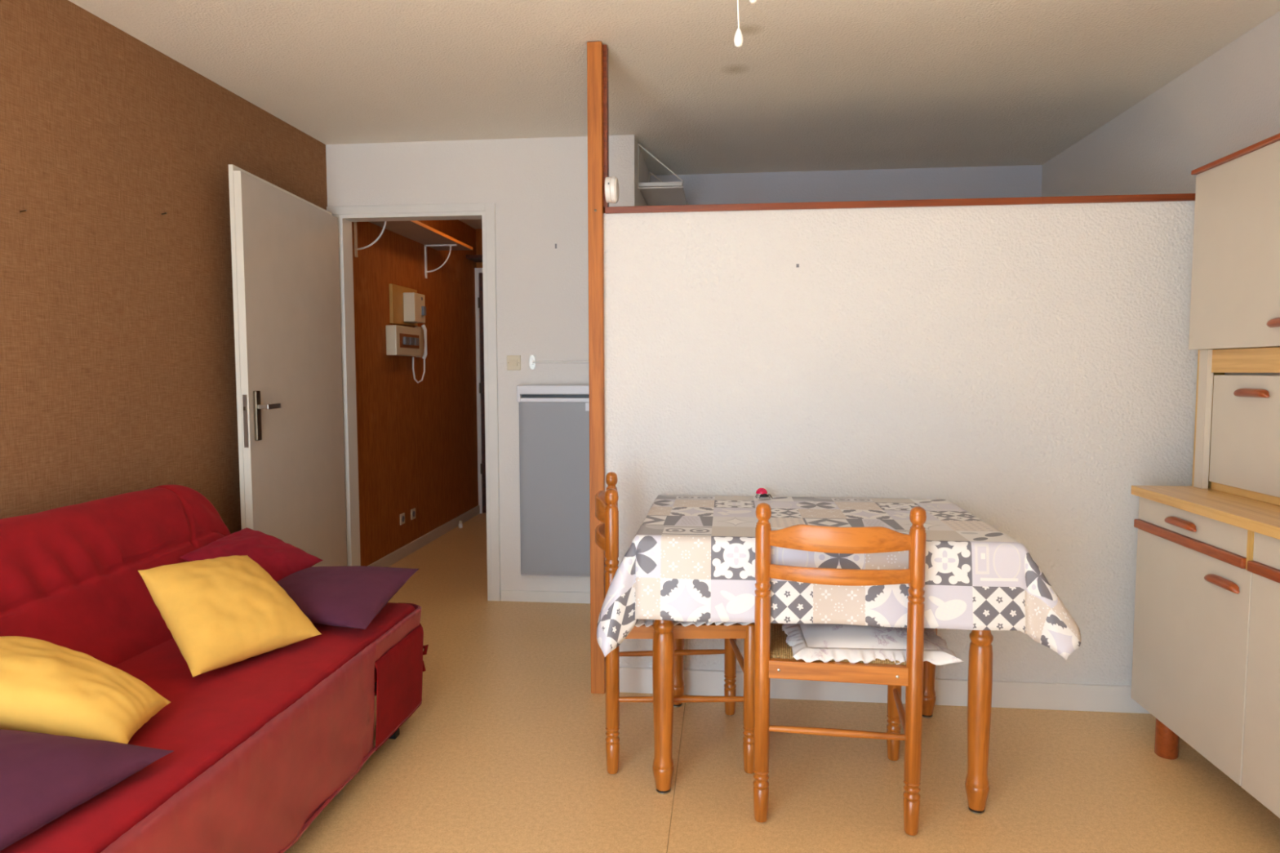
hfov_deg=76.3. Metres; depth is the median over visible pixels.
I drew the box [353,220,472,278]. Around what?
shelf
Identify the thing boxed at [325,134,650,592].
wall
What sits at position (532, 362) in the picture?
wall rail
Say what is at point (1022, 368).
wall
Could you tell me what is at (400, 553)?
baseboard
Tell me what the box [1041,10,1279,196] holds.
wall
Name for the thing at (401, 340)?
box
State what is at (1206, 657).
sideboard
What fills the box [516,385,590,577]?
panel radiator
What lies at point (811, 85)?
ceiling
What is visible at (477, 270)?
trim
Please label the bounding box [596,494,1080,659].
tablecloth
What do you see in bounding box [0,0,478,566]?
wall
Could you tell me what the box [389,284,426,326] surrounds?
electric meter
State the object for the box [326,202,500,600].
trim
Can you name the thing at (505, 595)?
baseboard
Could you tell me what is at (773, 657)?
dining chair
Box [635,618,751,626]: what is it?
seat cushion
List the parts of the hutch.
panel, door, cornice, flap door, rail, wood rail, handle, handle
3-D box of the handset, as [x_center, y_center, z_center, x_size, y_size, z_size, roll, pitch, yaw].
[-1.522,-0.502,5.630,0.072,0.407,0.181,0,4,6]
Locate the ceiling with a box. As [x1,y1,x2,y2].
[68,0,1279,229]
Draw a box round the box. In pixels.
[386,324,421,355]
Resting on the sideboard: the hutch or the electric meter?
the hutch
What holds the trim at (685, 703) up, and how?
on the floor
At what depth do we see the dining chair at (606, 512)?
2.50 m
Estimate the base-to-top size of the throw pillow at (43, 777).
0.133 m
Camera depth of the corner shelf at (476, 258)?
6.71 m
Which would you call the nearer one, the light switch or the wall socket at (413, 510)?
the light switch
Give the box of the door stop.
[458,520,462,528]
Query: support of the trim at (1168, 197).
on the wall at (1022, 368)
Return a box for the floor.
[284,512,1279,852]
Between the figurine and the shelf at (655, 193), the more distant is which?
the shelf at (655, 193)
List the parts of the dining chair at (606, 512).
post, post, rail, leg, leg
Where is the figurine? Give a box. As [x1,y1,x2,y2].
[755,488,772,498]
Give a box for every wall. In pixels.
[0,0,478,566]
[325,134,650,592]
[475,228,483,511]
[603,200,1203,713]
[650,164,1042,204]
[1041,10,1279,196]
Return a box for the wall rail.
[528,354,588,369]
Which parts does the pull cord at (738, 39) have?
cord, knob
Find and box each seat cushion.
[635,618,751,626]
[782,623,964,665]
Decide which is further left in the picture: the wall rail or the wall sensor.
the wall rail
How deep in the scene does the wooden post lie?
3.05 m
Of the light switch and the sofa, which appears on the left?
the sofa
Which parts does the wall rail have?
mounting plate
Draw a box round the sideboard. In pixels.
[1130,485,1279,817]
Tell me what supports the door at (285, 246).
in the wall at (538, 187)
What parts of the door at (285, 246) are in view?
lock plate, handle plate, lever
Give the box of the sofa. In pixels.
[0,484,428,852]
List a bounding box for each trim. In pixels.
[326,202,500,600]
[475,267,483,513]
[604,193,1195,213]
[666,702,685,852]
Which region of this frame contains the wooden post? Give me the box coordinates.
[586,40,608,693]
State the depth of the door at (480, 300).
7.05 m
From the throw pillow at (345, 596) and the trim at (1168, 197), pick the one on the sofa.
the throw pillow at (345, 596)
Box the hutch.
[1188,133,1279,506]
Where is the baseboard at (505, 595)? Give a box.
[500,590,590,604]
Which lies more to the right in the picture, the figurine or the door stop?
the figurine
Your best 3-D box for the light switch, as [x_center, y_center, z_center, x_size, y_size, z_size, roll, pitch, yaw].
[-0.670,-0.338,4.319,0.074,0.078,0.017,0,4,6]
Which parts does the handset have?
cord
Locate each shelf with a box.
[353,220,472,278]
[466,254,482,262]
[637,143,688,205]
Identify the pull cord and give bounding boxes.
[733,0,743,47]
[749,0,756,3]
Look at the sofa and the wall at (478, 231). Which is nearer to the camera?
the sofa
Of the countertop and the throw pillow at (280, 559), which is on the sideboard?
the countertop
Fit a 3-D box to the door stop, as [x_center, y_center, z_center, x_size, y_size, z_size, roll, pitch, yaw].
[-1.425,0.777,6.476,0.032,0.054,0.032,0,4,6]
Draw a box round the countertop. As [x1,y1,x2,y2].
[1131,485,1279,539]
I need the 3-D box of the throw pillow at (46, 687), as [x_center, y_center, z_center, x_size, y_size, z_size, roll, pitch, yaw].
[-1.333,0.588,1.806,0.535,0.216,0.380,0,4,6]
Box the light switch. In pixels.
[506,355,520,369]
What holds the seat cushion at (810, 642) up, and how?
on the dining chair at (773, 657)
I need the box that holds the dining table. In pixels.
[652,619,993,814]
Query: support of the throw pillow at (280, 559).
on the sofa
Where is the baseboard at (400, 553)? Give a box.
[367,505,479,567]
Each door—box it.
[228,164,346,566]
[477,272,486,512]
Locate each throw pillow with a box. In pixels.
[0,635,170,744]
[0,728,173,851]
[137,555,321,677]
[178,527,323,582]
[276,565,418,629]
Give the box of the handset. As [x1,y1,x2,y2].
[412,324,426,382]
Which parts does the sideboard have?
leg, handle, door, drawer, handle, door, drawer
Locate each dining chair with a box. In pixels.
[595,471,754,774]
[753,502,926,836]
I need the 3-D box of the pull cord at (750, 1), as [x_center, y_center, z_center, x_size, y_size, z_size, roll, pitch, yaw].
[0.199,-1.026,1.419,0.016,0.557,0.016,0,4,6]
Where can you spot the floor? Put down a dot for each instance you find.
(503, 750)
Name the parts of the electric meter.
meter knob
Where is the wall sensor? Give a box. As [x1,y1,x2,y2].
[604,176,619,203]
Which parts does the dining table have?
leg, leg, leg, leg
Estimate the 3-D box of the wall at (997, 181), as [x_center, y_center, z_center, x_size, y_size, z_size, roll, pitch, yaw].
[0.918,-0.333,5.101,2.947,2.453,0.100,0,4,6]
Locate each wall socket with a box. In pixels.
[400,512,404,524]
[410,507,415,519]
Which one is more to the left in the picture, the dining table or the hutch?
the dining table
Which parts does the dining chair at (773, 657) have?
post, rush seat, rail, leg, post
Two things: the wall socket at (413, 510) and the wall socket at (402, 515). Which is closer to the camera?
the wall socket at (402, 515)
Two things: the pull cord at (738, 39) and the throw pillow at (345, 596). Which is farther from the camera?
the throw pillow at (345, 596)
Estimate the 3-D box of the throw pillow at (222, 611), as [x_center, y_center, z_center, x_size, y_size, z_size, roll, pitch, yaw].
[-1.214,0.520,2.373,0.428,0.244,0.394,3,5,35]

